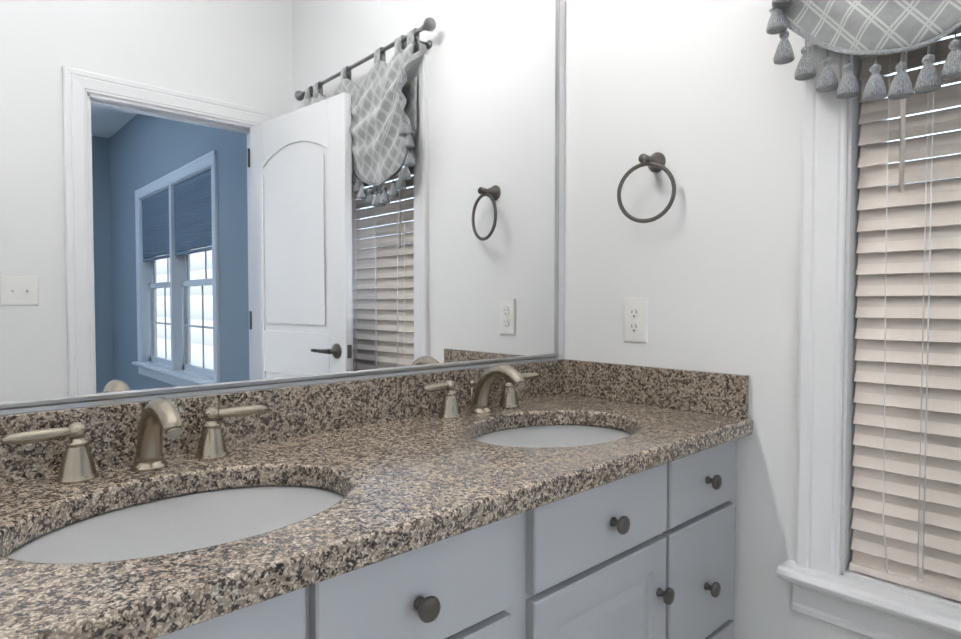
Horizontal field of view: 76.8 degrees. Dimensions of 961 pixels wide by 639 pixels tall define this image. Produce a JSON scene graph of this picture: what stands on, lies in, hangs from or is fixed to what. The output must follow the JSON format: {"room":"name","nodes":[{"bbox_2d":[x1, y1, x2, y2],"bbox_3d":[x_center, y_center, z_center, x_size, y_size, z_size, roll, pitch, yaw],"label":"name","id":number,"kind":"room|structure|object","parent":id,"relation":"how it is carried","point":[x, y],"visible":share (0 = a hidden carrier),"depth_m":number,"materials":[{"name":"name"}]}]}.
{"room":"bathroom","nodes":[
{"label":"bathroom","id":0,"kind":"room"},
{"bbox_2d":[0,0,564,414],"bbox_3d":[-0.824,-0.284,0.917,2.820,2.800,0.120,-2,2,-43],"label":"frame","id":1,"kind":"structure","parent":0,"point":[561,201],"depth_m":1.78,"materials":[{"name":"white paint"}]},
{"bbox_2d":[0,0,559,409],"bbox_3d":[-0.318,-0.411,1.290,1.494,1.077,0.012,-2,2,-43],"label":"mirror","id":2,"kind":"object","parent":1,"relation":"attached to","point":[200,195],"visible":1,"depth_m":1.20,"materials":[{"name":"clear glass"}]},
{"bbox_2d":[0,359,563,482],"bbox_3d":[-0.317,0.185,1.301,1.528,0.100,0.021,-2,2,-43],"label":"backsplash","id":3,"kind":"structure","parent":1,"relation":"attached to","point":[299,409],"depth_m":1.24,"materials":[{"name":"stone"}]},
{"bbox_2d":[564,0,870,638],"bbox_3d":[0.894,-0.293,1.223,0.120,2.800,2.000,-2,2,-43],"label":"wall","id":4,"kind":"structure","parent":0,"point":[704,97],"depth_m":1.50,"materials":[{"name":"white paint"}]},
{"bbox_2d":[624,298,647,342],"bbox_3d":[0.420,0.002,1.649,0.010,0.122,0.074,-2,2,-43],"label":"electrical outlet plate","id":5,"kind":"object","parent":4,"relation":"attached to","point":[636,320],"visible":1,"depth_m":1.64,"materials":[{"name":"white plastic"}]},
{"bbox_2d":[617,152,675,222],"bbox_3d":[0.438,-0.344,1.573,0.074,0.189,0.153,-2,2,-43],"label":"towel ring","id":6,"kind":"object","parent":4,"relation":"attached to","point":[655,162],"visible":1,"depth_m":1.56,"materials":[{"name":"grey metal"}]},
{"bbox_2d":[564,359,748,418],"bbox_3d":[0.436,0.176,1.627,0.020,0.100,0.561,-2,2,-43],"label":"backsplash","id":7,"kind":"structure","parent":4,"relation":"attached to","point":[718,393],"depth_m":1.57,"materials":[{"name":"stone"}]},
{"bbox_2d":[766,0,960,100],"bbox_3d":[0.935,-0.727,0.974,0.140,0.635,1.066,-2,2,-43],"label":"valance","id":8,"kind":"object","parent":4,"relation":"attached to","point":[866,27],"visible":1,"depth_m":1.15,"materials":[{"name":"grey fabric"}]},
{"bbox_2d":[776,559,960,635],"bbox_3d":[0.976,0.565,1.072,0.127,0.028,0.826,-2,2,-43],"label":"window sill","id":9,"kind":"structure","parent":4,"relation":"attached to","point":[927,613],"depth_m":1.21,"materials":[{"name":"paint"}]},
{"bbox_2d":[792,33,960,638],"bbox_3d":[1.012,-0.154,1.083,0.141,1.628,0.790,-2,2,-43],"label":"window","id":10,"kind":"structure","parent":4,"relation":"in","point":[824,178],"depth_m":1.29,"materials":[{"name":"paint"}]},
{"bbox_2d":[849,27,960,601],"bbox_3d":[0.994,-0.166,1.067,0.072,1.421,0.596,-2,2,-43],"label":"window blinds","id":11,"kind":"object","parent":10,"relation":"attached to","point":[906,506],"visible":0.83,"depth_m":1.22,"materials":[{"name":"white wood"}]},
{"bbox_3d":[-0.143,1.159,0.309,2.940,0.050,2.000,-2,2,-43],"label":"floor","id":12,"kind":"structure","parent":0,"visible":0},
{"bbox_2d":[124,427,752,638],"bbox_3d":[-0.118,0.695,1.115,1.542,0.832,0.582,-2,2,-43],"label":"bathroom vanity","id":13,"kind":"object","parent":12,"relation":"on","point":[564,499],"depth_m":0.97,"materials":[{"name":"wood"}]},
{"bbox_2d":[0,391,752,638],"bbox_3d":[-0.122,0.260,1.107,1.548,0.038,0.574,-2,2,-43],"label":"countertop","id":14,"kind":"structure","parent":13,"relation":"on","point":[422,478],"depth_m":0.87,"materials":[{"name":"stone"}]},
{"bbox_2d":[0,397,271,486],"bbox_3d":[-0.510,0.183,0.959,0.386,0.124,0.183,-2,2,-43],"label":"faucet","id":15,"kind":"object","parent":14,"relation":"on","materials":[{"name":"silver metal"}]},
{"bbox_2d":[0,463,371,594],"bbox_3d":[-0.386,0.356,0.830,0.496,0.163,0.383,-2,2,-43],"label":"sink","id":16,"kind":"object","parent":14,"relation":"in","point":[69,542],"depth_m":0.84,"materials":[{"name":"white ceramic"}]},
{"bbox_2d":[416,363,539,418],"bbox_3d":[0.038,0.168,1.463,0.386,0.124,0.183,-2,2,-43],"label":"faucet","id":17,"kind":"object","parent":14,"relation":"on","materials":[{"name":"silver metal"}]},
{"bbox_2d":[456,411,647,454],"bbox_3d":[0.162,0.342,1.335,0.494,0.163,0.383,-2,2,-43],"label":"sink","id":18,"kind":"object","parent":14,"relation":"in","point":[549,434],"depth_m":1.42,"materials":[{"name":"white ceramic"}]}
]}

